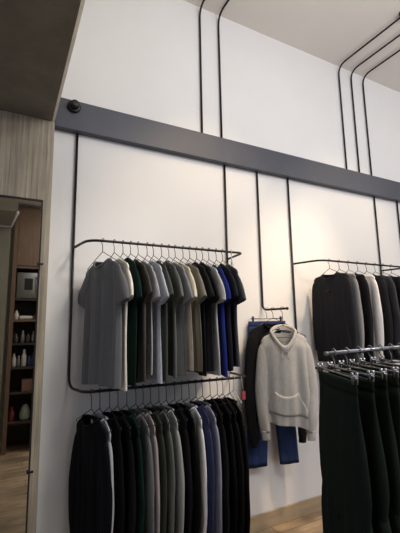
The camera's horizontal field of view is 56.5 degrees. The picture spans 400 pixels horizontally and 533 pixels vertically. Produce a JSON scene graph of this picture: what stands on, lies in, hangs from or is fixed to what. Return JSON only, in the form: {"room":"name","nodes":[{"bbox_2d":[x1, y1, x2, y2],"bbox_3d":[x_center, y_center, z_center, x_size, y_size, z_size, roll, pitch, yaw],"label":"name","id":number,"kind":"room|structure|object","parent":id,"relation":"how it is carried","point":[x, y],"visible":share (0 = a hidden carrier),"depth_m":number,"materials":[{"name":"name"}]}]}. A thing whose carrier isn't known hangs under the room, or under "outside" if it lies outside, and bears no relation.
{"room":"clothing store","nodes":[
{"label":"clothing store","id":0,"kind":"room"},
{"bbox_2d":[0,110,52,532],"bbox_3d":[-2.225,0.420,1.752,2.722,2.940,0.250,4,-10,-27],"label":"wall","id":1,"kind":"structure","parent":0,"point":[25,141],"depth_m":2.36,"materials":[{"name":"wood"}]},
{"bbox_2d":[0,195,42,532],"bbox_3d":[-1.478,0.710,1.943,1.154,2.360,0.026,4,-10,-27],"label":"wall mirror","id":2,"kind":"object","parent":1,"relation":"attached to","point":[20,217],"visible":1,"depth_m":2.20,"materials":[{"name":"clear glass"}]},
{"bbox_2d":[34,122,54,532],"bbox_3d":[-1.002,0.493,2.361,0.014,2.940,0.200,4,-10,-27],"label":"trim","id":3,"kind":"structure","parent":1,"relation":"attached to","point":[53,128],"depth_m":2.29,"materials":[{"name":"wood"}]},
{"bbox_2d":[0,0,80,120],"bbox_3d":[-1.872,-1.883,1.351,2.718,1.468,1.950,4,-10,-27],"label":"ceiling slab","id":4,"kind":"structure","parent":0,"point":[36,35],"depth_m":1.87,"materials":[{"name":"concrete"}]},
{"bbox_2d":[101,412,124,532],"bbox_3d":[-0.536,1.267,2.171,0.082,0.773,0.456,5,-11,-35],"label":"sweater","id":5,"kind":"object","parent":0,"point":[119,497],"visible":0.29,"depth_m":2.03,"materials":[{"name":"fabric"}]},
{"bbox_2d":[109,411,135,532],"bbox_3d":[-0.491,1.275,2.194,0.082,0.783,0.491,5,-11,-33],"label":"sweater","id":6,"kind":"object","parent":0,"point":[127,447],"visible":0.35,"depth_m":2.05,"materials":[{"name":"fabric"}]},
{"bbox_2d":[118,410,144,532],"bbox_3d":[-0.441,1.283,2.218,0.082,0.793,0.456,5,-11,-33],"label":"sweater","id":7,"kind":"object","parent":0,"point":[135,433],"visible":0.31,"depth_m":2.06,"materials":[{"name":"fabric"}]},
{"bbox_2d":[36,0,399,532],"bbox_3d":[2.112,-0.021,4.187,7.400,4.410,0.150,4,-10,-27],"label":"wall","id":8,"kind":"structure","parent":0,"point":[140,58],"depth_m":3.12,"materials":[{"name":"paint"}]},
{"bbox_2d":[52,0,84,121],"bbox_3d":[-0.625,-1.817,1.917,0.020,1.468,1.800,4,-10,-27],"label":"trim","id":9,"kind":"structure","parent":8,"relation":"attached to","point":[82,3],"depth_m":1.90,"materials":[{"name":"wood"}]},
{"bbox_2d":[128,409,153,532],"bbox_3d":[-0.392,1.277,2.248,0.082,0.773,0.494,5,-11,-33],"label":"sweater","id":10,"kind":"object","parent":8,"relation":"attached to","point":[148,472],"visible":0.29,"depth_m":2.09,"materials":[{"name":"fabric"}]},
{"bbox_2d":[135,408,159,532],"bbox_3d":[-0.348,1.284,2.266,0.082,0.783,0.467,5,-11,-32],"label":"sweater","id":11,"kind":"object","parent":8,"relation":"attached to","point":[147,416],"visible":0.21,"depth_m":2.10,"materials":[{"name":"fabric"}]},
{"bbox_2d":[144,407,166,532],"bbox_3d":[-0.304,1.287,2.289,0.082,0.783,0.445,4,-10,-28],"label":"sweater","id":12,"kind":"object","parent":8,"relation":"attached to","point":[158,428],"visible":0.23,"depth_m":2.13,"materials":[{"name":"fabric"}]},
{"bbox_2d":[152,406,174,532],"bbox_3d":[-0.256,1.285,2.318,0.082,0.773,0.438,4,-10,-27],"label":"sweater","id":13,"kind":"object","parent":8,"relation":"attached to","point":[170,465],"visible":0.35,"depth_m":2.16,"materials":[{"name":"fabric"}]},
{"bbox_2d":[158,405,184,532],"bbox_3d":[-0.210,1.293,2.339,0.082,0.783,0.467,4,-10,-30],"label":"sweater","id":14,"kind":"object","parent":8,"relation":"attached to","point":[178,458],"visible":0.27,"depth_m":2.17,"materials":[{"name":"fabric"}]},
{"bbox_2d":[167,404,192,532],"bbox_3d":[-0.158,1.296,2.369,0.082,0.783,0.454,3,-10,-26],"label":"sweater","id":15,"kind":"object","parent":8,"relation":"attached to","point":[182,425],"visible":0.31,"depth_m":2.19,"materials":[{"name":"fabric"}]},
{"bbox_2d":[174,403,201,532],"bbox_3d":[-0.113,1.294,2.391,0.083,0.773,0.496,4,-10,-27],"label":"sweater","id":16,"kind":"object","parent":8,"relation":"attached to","point":[195,464],"visible":0.28,"depth_m":2.20,"materials":[{"name":"fabric"}]},
{"bbox_2d":[182,402,207,532],"bbox_3d":[-0.066,1.298,2.418,0.085,0.773,0.436,4,-10,-27],"label":"sweater","id":17,"kind":"object","parent":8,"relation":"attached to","point":[198,422],"visible":0.22,"depth_m":2.25,"materials":[{"name":"fabric"}]},
{"bbox_2d":[189,401,214,532],"bbox_3d":[-0.017,1.305,2.437,0.082,0.783,0.467,3,-10,-26],"label":"sweater","id":18,"kind":"object","parent":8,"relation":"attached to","point":[205,421],"visible":0.26,"depth_m":2.26,"materials":[{"name":"fabric"}]},
{"bbox_2d":[195,400,221,532],"bbox_3d":[0.027,1.312,2.458,0.082,0.793,0.458,3,-10,-26],"label":"sweater","id":19,"kind":"object","parent":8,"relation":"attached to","point":[213,427],"visible":0.31,"depth_m":2.28,"materials":[{"name":"fabric"}]},
{"bbox_2d":[203,399,229,532],"bbox_3d":[0.078,1.341,2.486,0.082,0.844,0.490,3,-10,-24],"label":"sweater","id":20,"kind":"object","parent":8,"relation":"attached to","point":[219,420],"visible":0.25,"depth_m":2.29,"materials":[{"name":"fabric"}]},
{"bbox_2d":[54,97,399,202],"bbox_3d":[2.203,-0.864,4.255,7.251,0.220,0.060,4,-10,-27],"label":"beam","id":21,"kind":"structure","parent":8,"relation":"attached to","point":[93,121],"depth_m":3.12,"materials":[{"name":"metal"}]},
{"bbox_2d":[67,99,80,112],"bbox_3d":[-0.874,-1.126,2.597,0.090,0.090,0.059,4,-10,-27],"label":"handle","id":22,"kind":"object","parent":21,"relation":"attached to","point":[74,106],"visible":1,"depth_m":2.59,"materials":[{"name":"black plastic"}]},
{"bbox_2d":[67,133,245,392],"bbox_3d":[-0.251,-0.066,2.691,1.255,1.750,0.274,4,-10,-27],"label":"clothes rack","id":23,"kind":"object","parent":21,"relation":"attached to","point":[74,246],"visible":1,"depth_m":2.51,"materials":[{"name":"black metal"}]},
{"bbox_2d":[76,389,107,432],"bbox_3d":[-0.639,0.831,2.189,0.005,0.217,0.375,7,-12,-43],"label":"clothes hanger","id":24,"kind":"object","parent":23,"relation":"hanging from","point":[91,389],"visible":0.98,"depth_m":2.19,"materials":[{"name":"grey metal"}]},
{"bbox_2d":[68,414,112,532],"bbox_3d":[-0.635,1.262,2.126,0.082,0.773,0.498,7,-12,-42],"label":"sweater","id":25,"kind":"object","parent":24,"relation":"hanging from","point":[90,494],"visible":0.99,"depth_m":2.11,"materials":[{"name":"fabric"}]},
{"bbox_2d":[92,388,111,432],"bbox_3d":[-0.595,0.834,2.212,0.005,0.217,0.375,5,-11,-34],"label":"clothes hanger","id":26,"kind":"object","parent":23,"relation":"hanging from","point":[99,388],"visible":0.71,"depth_m":2.18,"materials":[{"name":"grey metal"}]},
{"bbox_2d":[91,413,113,532],"bbox_3d":[-0.588,1.264,2.145,0.082,0.773,0.467,5,-11,-35],"label":"sweater","id":27,"kind":"object","parent":26,"relation":"hanging from","point":[99,415],"visible":0.12,"depth_m":2.03,"materials":[{"name":"fabric"}]},
{"bbox_2d":[87,238,118,269],"bbox_3d":[-0.616,-0.087,2.354,0.005,0.189,0.375,8,-12,-44],"label":"clothes hanger","id":28,"kind":"object","parent":23,"relation":"hanging from","point":[102,238],"visible":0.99,"depth_m":2.36,"materials":[{"name":"grey metal"}]},
{"bbox_2d":[78,258,130,388],"bbox_3d":[-0.613,0.340,2.292,0.606,0.774,0.081,-10,-12,44],"label":"t-shirt","id":29,"kind":"object","parent":28,"relation":"hanging from","point":[104,289],"visible":1,"depth_m":2.25,"materials":[{"name":"fabric"}]},
{"bbox_2d":[101,388,121,430],"bbox_3d":[-0.543,0.837,2.238,0.005,0.217,0.375,5,-11,-34],"label":"clothes hanger","id":30,"kind":"object","parent":23,"relation":"hanging from","point":[109,388],"visible":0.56,"depth_m":2.23,"materials":[{"name":"grey metal"}]},
{"bbox_2d":[118,386,139,428],"bbox_3d":[-0.450,0.843,2.287,0.005,0.217,0.375,5,-11,-34],"label":"clothes hanger","id":31,"kind":"object","parent":23,"relation":"hanging from","point":[127,386],"visible":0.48,"depth_m":2.29,"materials":[{"name":"grey metal"}]},
{"bbox_2d":[136,384,155,425],"bbox_3d":[-0.357,0.849,2.336,0.005,0.217,0.375,4,-10,-31],"label":"clothes hanger","id":32,"kind":"object","parent":23,"relation":"hanging from","point":[142,384],"visible":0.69,"depth_m":2.33,"materials":[{"name":"grey metal"}]},
{"bbox_2d":[146,383,162,424],"bbox_3d":[-0.313,0.852,2.358,0.005,0.217,0.375,4,-10,-29],"label":"clothes hanger","id":33,"kind":"object","parent":23,"relation":"hanging from","point":[150,383],"visible":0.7,"depth_m":2.36,"materials":[{"name":"grey metal"}]},
{"bbox_2d":[159,384,178,422],"bbox_3d":[-0.218,0.858,2.408,0.005,0.217,0.375,4,-10,-29],"label":"clothes hanger","id":34,"kind":"object","parent":23,"relation":"hanging from","point":[167,384],"visible":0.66,"depth_m":2.40,"materials":[{"name":"grey metal"}]},
{"bbox_2d":[166,381,186,420],"bbox_3d":[-0.165,0.861,2.435,0.005,0.217,0.375,4,-10,-27],"label":"clothes hanger","id":35,"kind":"object","parent":23,"relation":"hanging from","point":[174,381],"visible":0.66,"depth_m":2.44,"materials":[{"name":"grey metal"}]},
{"bbox_2d":[196,379,216,416],"bbox_3d":[0.017,0.873,2.530,0.005,0.217,0.375,4,-10,-27],"label":"clothes hanger","id":36,"kind":"object","parent":23,"relation":"hanging from","point":[201,379],"visible":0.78,"depth_m":2.53,"materials":[{"name":"grey metal"}]},
{"bbox_2d":[216,377,236,413],"bbox_3d":[0.161,0.882,2.605,0.005,0.217,0.375,3,-10,-24],"label":"clothes hanger","id":37,"kind":"object","parent":23,"relation":"hanging from","point":[221,377],"visible":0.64,"depth_m":2.59,"materials":[{"name":"grey metal"}]},
{"bbox_2d":[215,398,244,532],"bbox_3d":[0.171,1.371,2.525,0.082,0.894,0.480,3,-10,-25],"label":"sweater","id":38,"kind":"object","parent":37,"relation":"hanging from","point":[237,440],"visible":0.27,"depth_m":2.34,"materials":[{"name":"fabric"}]},
{"bbox_3d":[-0.551,-0.083,2.388,0.059,0.189,0.371,4,-10,-27],"label":"clothes hanger","id":39,"kind":"object","parent":23,"relation":"hanging from","visible":0},
{"bbox_2d":[115,258,133,390],"bbox_3d":[-0.543,0.341,2.321,0.082,0.782,0.598,6,-11,-37],"label":"t-shirt","id":40,"kind":"object","parent":39,"relation":"hanging from","point":[124,265],"visible":0.23,"depth_m":2.15,"materials":[{"name":"fabric"}]},
{"bbox_3d":[-0.500,-0.079,2.414,0.042,0.189,0.373,4,-10,-27],"label":"clothes hanger","id":41,"kind":"object","parent":23,"relation":"hanging from","visible":0},
{"bbox_2d":[124,257,142,387],"bbox_3d":[-0.493,0.336,2.351,0.082,0.774,0.605,5,-11,-34],"label":"t-shirt","id":42,"kind":"object","parent":41,"relation":"hanging from","point":[137,297],"visible":0.3,"depth_m":2.19,"materials":[{"name":"fabric"}]},
{"bbox_3d":[-0.455,-0.077,2.438,0.051,0.189,0.372,4,-10,-27],"label":"clothes hanger","id":43,"kind":"object","parent":23,"relation":"hanging from","visible":0},
{"bbox_2d":[133,259,152,382],"bbox_3d":[-0.448,0.351,2.372,0.082,0.784,0.646,5,-11,-35],"label":"t-shirt","id":44,"kind":"object","parent":43,"relation":"hanging from","point":[147,291],"visible":0.3,"depth_m":2.20,"materials":[{"name":"fabric"}]},
{"bbox_3d":[-0.409,-0.074,2.462,0.052,0.189,0.372,4,-10,-27],"label":"clothes hanger","id":45,"kind":"object","parent":23,"relation":"hanging from","visible":0},
{"bbox_2d":[141,260,159,374],"bbox_3d":[-0.402,0.317,2.400,0.082,0.701,0.585,5,-11,-34],"label":"t-shirt","id":46,"kind":"object","parent":45,"relation":"hanging from","point":[155,295],"visible":0.24,"depth_m":2.23,"materials":[{"name":"fabric"}]},
{"bbox_3d":[-0.354,-0.070,2.490,0.030,0.189,0.374,4,-10,-27],"label":"clothes hanger","id":47,"kind":"object","parent":23,"relation":"hanging from","visible":0},
{"bbox_2d":[146,260,168,383],"bbox_3d":[-0.343,0.347,2.420,0.082,0.765,0.618,4,-10,-31],"label":"t-shirt","id":48,"kind":"object","parent":47,"relation":"hanging from","point":[164,295],"visible":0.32,"depth_m":2.26,"materials":[{"name":"fabric"}]},
{"bbox_3d":[-0.314,-0.068,2.511,0.022,0.189,0.374,4,-10,-27],"label":"clothes hanger","id":49,"kind":"object","parent":23,"relation":"hanging from","visible":0},
{"bbox_2d":[155,260,173,382],"bbox_3d":[-0.310,0.349,2.451,0.082,0.761,0.605,4,-10,-29],"label":"t-shirt","id":50,"kind":"object","parent":49,"relation":"hanging from","point":[164,321],"visible":0.24,"depth_m":2.27,"materials":[{"name":"fabric"}]},
{"bbox_3d":[-0.262,-0.064,2.538,0.027,0.189,0.374,4,-10,-27],"label":"clothes hanger","id":51,"kind":"object","parent":23,"relation":"hanging from","visible":0},
{"bbox_2d":[163,260,183,378],"bbox_3d":[-0.253,0.338,2.473,0.082,0.744,0.612,4,-10,-30],"label":"t-shirt","id":52,"kind":"object","parent":51,"relation":"hanging from","point":[178,296],"visible":0.38,"depth_m":2.31,"materials":[{"name":"fabric"}]},
{"bbox_3d":[-0.214,-0.061,2.563,0.024,0.189,0.374,4,-10,-27],"label":"clothes hanger","id":53,"kind":"object","parent":23,"relation":"hanging from","visible":0},
{"bbox_2d":[171,262,193,375],"bbox_3d":[-0.205,0.354,2.494,0.082,0.758,0.629,4,-10,-30],"label":"t-shirt","id":54,"kind":"object","parent":53,"relation":"hanging from","point":[188,295],"visible":0.26,"depth_m":2.32,"materials":[{"name":"fabric"}]},
{"bbox_3d":[-0.172,-0.059,2.585,0.017,0.189,0.374,4,-10,-27],"label":"clothes hanger","id":55,"kind":"object","parent":23,"relation":"hanging from","visible":0},
{"bbox_2d":[178,262,196,370],"bbox_3d":[-0.167,0.328,2.529,0.082,0.703,0.613,4,-10,-30],"label":"t-shirt","id":56,"kind":"object","parent":55,"relation":"hanging from","point":[188,316],"visible":0.23,"depth_m":2.34,"materials":[{"name":"fabric"}]},
{"bbox_3d":[-0.119,-0.055,2.613,0.021,0.189,0.374,4,-10,-27],"label":"clothes hanger","id":57,"kind":"object","parent":23,"relation":"hanging from","visible":0},
{"bbox_2d":[186,263,206,370],"bbox_3d":[-0.114,0.343,2.555,0.082,0.720,0.622,4,-10,-31],"label":"t-shirt","id":58,"kind":"object","parent":57,"relation":"hanging from","point":[201,292],"visible":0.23,"depth_m":2.37,"materials":[{"name":"fabric"}]},
{"bbox_3d":[-0.072,-0.052,2.637,0.011,0.189,0.375,4,-10,-27],"label":"clothes hanger","id":59,"kind":"object","parent":23,"relation":"hanging from","visible":0},
{"bbox_2d":[186,262,214,375],"bbox_3d":[-0.065,0.349,2.574,0.084,0.750,0.632,4,-10,-27],"label":"t-shirt","id":60,"kind":"object","parent":59,"relation":"hanging from","point":[207,284],"visible":0.2,"depth_m":2.39,"materials":[{"name":"fabric"}]},
{"bbox_3d":[-0.024,-0.049,2.662,0.016,0.189,0.374,4,-10,-27],"label":"clothes hanger","id":61,"kind":"object","parent":23,"relation":"hanging from","visible":0},
{"bbox_2d":[199,262,219,371],"bbox_3d":[-0.015,0.354,2.595,0.082,0.756,0.634,3,-10,-25],"label":"t-shirt","id":62,"kind":"object","parent":61,"relation":"hanging from","point":[208,308],"visible":0.2,"depth_m":2.41,"materials":[{"name":"fabric"}]},
{"bbox_3d":[0.019,-0.046,2.685,0.012,0.189,0.375,4,-10,-27],"label":"clothes hanger","id":63,"kind":"object","parent":23,"relation":"hanging from","visible":0},
{"bbox_2d":[206,264,225,375],"bbox_3d":[0.025,0.362,2.624,0.082,0.747,0.601,3,-10,-25],"label":"t-shirt","id":64,"kind":"object","parent":63,"relation":"hanging from","point":[221,289],"visible":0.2,"depth_m":2.42,"materials":[{"name":"fabric"}]},
{"bbox_3d":[0.065,-0.044,2.708,0.025,0.189,0.374,4,-10,-27],"label":"clothes hanger","id":65,"kind":"object","parent":23,"relation":"hanging from","visible":0},
{"bbox_2d":[212,265,230,376],"bbox_3d":[0.073,0.371,2.643,0.082,0.753,0.598,3,-10,-23],"label":"t-shirt","id":66,"kind":"object","parent":65,"relation":"hanging from","point":[220,307],"visible":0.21,"depth_m":2.44,"materials":[{"name":"fabric"}]},
{"bbox_3d":[0.120,-0.040,2.737,0.030,0.189,0.374,4,-10,-27],"label":"clothes hanger","id":67,"kind":"object","parent":23,"relation":"hanging from","visible":0},
{"bbox_2d":[218,264,238,370],"bbox_3d":[0.127,0.366,2.675,0.082,0.756,0.623,3,-10,-24],"label":"t-shirt","id":68,"kind":"object","parent":67,"relation":"hanging from","point":[230,279],"visible":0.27,"depth_m":2.48,"materials":[{"name":"fabric"}]},
{"bbox_3d":[0.167,-0.037,2.762,0.029,0.189,0.374,4,-10,-27],"label":"clothes hanger","id":69,"kind":"object","parent":23,"relation":"hanging from","visible":0},
{"bbox_2d":[226,264,245,366],"bbox_3d":[0.172,0.362,2.705,0.082,0.742,0.608,3,-10,-23],"label":"t-shirt","id":70,"kind":"object","parent":69,"relation":"hanging from","point":[242,297],"visible":0.29,"depth_m":2.51,"materials":[{"name":"fabric"}]},
{"bbox_2d":[256,172,288,310],"bbox_3d":[0.603,-0.257,3.160,0.025,1.257,0.301,4,-10,-31],"label":"hanging arm","id":71,"kind":"object","parent":21,"relation":"attached to","point":[260,255],"visible":0.98,"depth_m":3.25,"materials":[{"name":"black"}]},
{"bbox_2d":[251,307,281,320],"bbox_3d":[0.564,0.403,3.139,0.300,0.118,0.029,2,-9,-18],"label":"hanger","id":72,"kind":"object","parent":71,"relation":"hanging from","point":[280,317],"visible":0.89,"depth_m":3.14,"materials":[{"name":"silver metal"}]},
{"bbox_2d":[247,321,298,468],"bbox_3d":[0.575,1.019,3.042,0.453,1.134,0.048,2,-9,-18],"label":"jeans","id":73,"kind":"object","parent":72,"relation":"hanging from","point":[286,435],"visible":0.22,"depth_m":2.98,"materials":[{"name":"fabric"}]},
{"bbox_2d":[287,178,399,368],"bbox_3d":[1.479,0.044,3.591,1.303,1.750,0.273,4,-10,-27],"label":"clothes rack","id":74,"kind":"object","parent":21,"relation":"attached to","point":[293,264],"visible":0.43,"depth_m":3.45,"materials":[{"name":"black metal"}]},
{"bbox_2d":[250,495,321,532],"bbox_3d":[2.251,2.092,3.812,7.264,0.114,0.018,4,-10,-27],"label":"baseboard","id":75,"kind":"structure","parent":8,"relation":"attached to","point":[277,516],"depth_m":2.98,"materials":[{"name":"brown wood"}]},
{"bbox_2d":[396,201,399,234],"bbox_3d":[2.287,0.258,4.132,0.017,2.035,0.017,4,-10,-27],"label":"pipe","id":76,"kind":"object","parent":8,"relation":"attached to","point":[397,201],"visible":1,"depth_m":4.25,"materials":[{"name":"black metal"}]},
{"bbox_2d":[211,398,237,532],"bbox_3d":[0.129,1.359,2.510,0.082,0.874,0.453,3,-10,-24],"label":"sweater","id":77,"kind":"object","parent":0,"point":[233,485],"visible":0.2,"depth_m":2.33,"materials":[{"name":"fabric"}]},
{"bbox_2d":[223,397,249,532],"bbox_3d":[0.219,1.400,2.550,0.082,0.944,0.497,3,-10,-22],"label":"sweater","id":78,"kind":"object","parent":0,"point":[239,418],"visible":0.23,"depth_m":2.35,"materials":[{"name":"fabric"}]},
{"bbox_2d":[244,323,306,447],"bbox_3d":[0.609,0.932,2.992,0.549,0.941,0.083,1,-9,-11],"label":"sweatshirt","id":79,"kind":"object","parent":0,"point":[255,336],"visible":0.31,"depth_m":2.93,"materials":[{"name":"fabric"}]},
{"bbox_3d":[0.603,0.431,3.070,0.364,0.189,0.094,4,-10,-27],"label":"clothes hanger","id":80,"kind":"object","parent":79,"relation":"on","visible":0},
{"bbox_2d":[255,324,317,440],"bbox_3d":[0.671,0.892,2.910,0.478,0.872,0.154,-1,-9,-2],"label":"hoodie","id":81,"kind":"object","parent":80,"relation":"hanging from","point":[286,386],"visible":0.99,"depth_m":2.87,"materials":[{"name":"fabric"}]},
{"bbox_2d":[270,324,296,352],"bbox_3d":[0.662,0.569,2.960,0.199,0.217,0.170,4,-10,-27],"label":"hood","id":82,"kind":"object","parent":81,"relation":"attached to","point":[277,345],"depth_m":2.93,"materials":[{"name":"fabric"}]},
{"bbox_2d":[262,307,305,337],"bbox_3d":[0.662,0.444,2.973,0.345,0.246,0.005,-2,-9,4],"label":"clothes hanger","id":83,"kind":"object","parent":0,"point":[280,307],"visible":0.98,"depth_m":2.96,"materials":[{"name":"grey metal"}]},
{"bbox_2d":[255,510,322,532],"bbox_3d":[2.278,1.733,0.835,10.000,0.100,5.650,4,-10,-27],"label":"floor","id":84,"kind":"structure","parent":0,"point":[311,523],"depth_m":2.92,"materials":[{"name":"brown wood"}]},
{"bbox_2d":[323,345,399,356],"bbox_3d":[1.039,1.111,1.759,1.314,1.460,0.400,4,-10,-27],"label":"rack","id":85,"kind":"object","parent":84,"relation":"on","point":[352,351],"visible":0.96,"depth_m":1.59,"materials":[{"name":"silver metal"}]},
{"bbox_2d":[316,348,358,384],"bbox_3d":[0.543,0.390,1.501,0.030,0.118,0.380,-1,-9,-3],"label":"hanger","id":86,"kind":"object","parent":85,"relation":"hanging from","point":[352,376],"visible":0.93,"depth_m":1.46,"materials":[{"name":"silver metal"}]},
{"bbox_2d":[318,371,372,532],"bbox_3d":[0.553,0.995,1.405,0.076,1.124,0.439,-1,-9,-3],"label":"trousers","id":87,"kind":"object","parent":86,"relation":"hanging from","point":[346,498],"visible":1,"depth_m":1.38,"materials":[{"name":"fabric"}]},
{"bbox_2d":[327,347,374,381],"bbox_3d":[0.615,0.396,1.551,0.030,0.118,0.380,0,-9,-6],"label":"hanger","id":88,"kind":"object","parent":85,"relation":"hanging from","point":[371,376],"visible":0.91,"depth_m":1.52,"materials":[{"name":"silver metal"}]},
{"bbox_2d":[328,370,391,532],"bbox_3d":[0.625,1.002,1.456,0.075,1.124,0.439,0,-9,-7],"label":"trousers","id":89,"kind":"object","parent":88,"relation":"hanging from","point":[377,467],"visible":0.34,"depth_m":1.32,"materials":[{"name":"fabric"}]},
{"bbox_2d":[338,346,387,379],"bbox_3d":[0.686,0.403,1.602,0.030,0.118,0.380,0,-9,-6],"label":"hanger","id":90,"kind":"object","parent":85,"relation":"hanging from","point":[340,363],"visible":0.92,"depth_m":1.59,"materials":[{"name":"silver metal"}]},
{"bbox_2d":[340,368,399,532],"bbox_3d":[0.697,1.008,1.507,0.078,1.124,0.437,0,-9,-7],"label":"trousers","id":91,"kind":"object","parent":90,"relation":"hanging from","point":[384,416],"visible":0.23,"depth_m":1.37,"materials":[{"name":"fabric"}]},
{"bbox_2d":[349,345,398,377],"bbox_3d":[0.758,0.409,1.652,0.030,0.118,0.380,0,-9,-6],"label":"hanger","id":92,"kind":"object","parent":85,"relation":"hanging from","point":[396,369],"visible":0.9,"depth_m":1.64,"materials":[{"name":"silver metal"}]},
{"bbox_2d":[351,367,399,463],"bbox_3d":[0.770,1.015,1.557,0.082,1.124,0.436,0,-9,-8],"label":"trousers","id":93,"kind":"object","parent":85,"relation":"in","point":[393,383],"visible":0.07,"depth_m":1.46,"materials":[{"name":"fabric"}]},
{"bbox_2d":[360,344,399,369],"bbox_3d":[0.830,0.416,1.703,0.030,0.118,0.380,0,-9,-6],"label":"hanger","id":94,"kind":"object","parent":85,"relation":"hanging from","point":[361,360],"visible":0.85,"depth_m":1.72,"materials":[{"name":"silver metal"}]},
{"bbox_2d":[361,366,399,390],"bbox_3d":[0.842,1.022,1.607,0.076,1.124,0.437,0,-9,-6],"label":"trousers","id":95,"kind":"object","parent":85,"relation":"in","point":[388,372],"visible":0.02,"depth_m":1.67,"materials":[{"name":"fabric"}]},
{"bbox_2d":[371,343,399,365],"bbox_3d":[0.902,0.423,1.753,0.030,0.118,0.380,0,-9,-4],"label":"hanger","id":96,"kind":"object","parent":85,"relation":"hanging from","point":[372,359],"visible":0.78,"depth_m":1.77,"materials":[{"name":"silver metal"}]},
{"bbox_2d":[379,343,399,363],"bbox_3d":[0.974,0.429,1.804,0.030,0.118,0.380,0,-9,-5],"label":"hanger","id":97,"kind":"object","parent":85,"relation":"hanging from","point":[383,358],"visible":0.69,"depth_m":1.93,"materials":[{"name":"silver metal"}]},
{"bbox_2d":[184,0,399,91],"bbox_3d":[3.215,-2.657,2.065,7.700,0.100,5.650,4,-10,-27],"label":"ceiling","id":98,"kind":"structure","parent":0,"point":[331,31],"depth_m":3.60,"materials":[{"name":"paint"}]},
{"bbox_2d":[199,0,204,132],"bbox_3d":[0.698,-1.941,1.950,0.018,1.244,2.995,4,-10,-27],"label":"ceiling pipe","id":99,"kind":"object","parent":98,"relation":"attached to","point":[203,1],"visible":0.94,"depth_m":3.25,"materials":[{"name":"black metal"}]},
{"bbox_2d":[218,0,229,137],"bbox_3d":[0.870,-1.930,2.040,0.018,1.244,2.995,4,-10,-27],"label":"ceiling pipe","id":100,"kind":"object","parent":98,"relation":"attached to","point":[227,1],"visible":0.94,"depth_m":3.33,"materials":[{"name":"black metal"}]},
{"bbox_2d":[338,17,399,168],"bbox_3d":[2.242,-1.843,2.754,0.018,1.244,2.995,4,-10,-27],"label":"ceiling pipe","id":101,"kind":"object","parent":98,"relation":"attached to","point":[395,21],"visible":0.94,"depth_m":4.00,"materials":[{"name":"black metal"}]},
{"bbox_2d":[350,34,399,171],"bbox_3d":[2.416,-1.832,2.845,0.018,1.244,2.995,4,-10,-27],"label":"ceiling pipe","id":102,"kind":"object","parent":98,"relation":"attached to","point":[396,37],"visible":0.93,"depth_m":4.10,"materials":[{"name":"black metal"}]},
{"bbox_2d":[362,50,399,174],"bbox_3d":[2.590,-1.821,2.936,0.018,1.244,2.995,4,-10,-27],"label":"ceiling pipe","id":103,"kind":"object","parent":98,"relation":"attached to","point":[398,50],"visible":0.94,"depth_m":4.21,"materials":[{"name":"black metal"}]},
{"bbox_3d":[1.138,0.025,3.267,0.017,0.189,0.374,4,-10,-27],"label":"clothes hanger","id":104,"kind":"object","parent":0,"visible":0},
{"bbox_2d":[312,272,357,364],"bbox_3d":[1.145,0.442,3.203,0.083,0.773,0.486,4,-10,-27],"label":"shirt","id":105,"kind":"object","parent":104,"relation":"hanging from","point":[334,318],"visible":0.88,"depth_m":3.16,"materials":[{"name":"fabric"}]},
{"bbox_3d":[1.244,0.031,3.322,0.081,0.189,0.367,4,-10,-27],"label":"clothes hanger","id":106,"kind":"object","parent":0,"visible":0},
{"bbox_2d":[347,273,363,362],"bbox_3d":[1.251,0.443,3.259,0.082,0.764,0.486,1,-9,-15],"label":"shirt","id":107,"kind":"object","parent":106,"relation":"hanging from","point":[360,322],"visible":0.09,"depth_m":3.04,"materials":[{"name":"fabric"}]},
{"bbox_3d":[1.350,0.038,3.378,0.081,0.189,0.367,4,-10,-27],"label":"clothes hanger","id":108,"kind":"object","parent":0,"visible":0},
{"bbox_2d":[354,273,373,361],"bbox_3d":[1.357,0.455,3.315,0.082,0.774,0.486,2,-9,-16],"label":"shirt","id":109,"kind":"object","parent":108,"relation":"hanging from","point":[362,282],"visible":0.27,"depth_m":3.12,"materials":[{"name":"fabric"}]},
{"bbox_3d":[1.456,0.045,3.433,0.081,0.189,0.367,4,-10,-27],"label":"clothes hanger","id":110,"kind":"object","parent":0,"visible":0},
{"bbox_2d":[363,274,383,360],"bbox_3d":[1.464,0.462,3.370,0.082,0.774,0.495,1,-9,-15],"label":"shirt","id":111,"kind":"object","parent":110,"relation":"hanging from","point":[373,287],"visible":0.22,"depth_m":3.17,"materials":[{"name":"fabric"}]},
{"bbox_3d":[1.563,0.052,3.488,0.081,0.189,0.367,4,-10,-27],"label":"clothes hanger","id":112,"kind":"object","parent":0,"visible":0},
{"bbox_2d":[373,275,392,361],"bbox_3d":[1.571,0.468,3.422,0.082,0.774,0.486,2,-9,-16],"label":"shirt","id":113,"kind":"object","parent":112,"relation":"hanging from","point":[383,292],"visible":0.27,"depth_m":3.22,"materials":[{"name":"fabric"}]},
{"bbox_3d":[1.669,0.058,3.544,0.081,0.189,0.367,4,-10,-27],"label":"clothes hanger","id":114,"kind":"object","parent":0,"visible":0},
{"bbox_2d":[381,275,399,360],"bbox_3d":[1.677,0.474,3.475,0.082,0.774,0.497,2,-9,-16],"label":"shirt","id":115,"kind":"object","parent":114,"relation":"hanging from","point":[393,299],"visible":0.23,"depth_m":3.28,"materials":[{"name":"fabric"}]},
{"bbox_3d":[1.775,0.065,3.599,0.081,0.189,0.367,4,-10,-27],"label":"clothes hanger","id":116,"kind":"object","parent":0,"visible":0},
{"bbox_2d":[390,276,399,356],"bbox_3d":[1.783,0.482,3.533,0.082,0.774,0.495,1,-9,-15],"label":"shirt","id":117,"kind":"object","parent":116,"relation":"hanging from","point":[396,280],"visible":0.08,"depth_m":3.40,"materials":[{"name":"fabric"}]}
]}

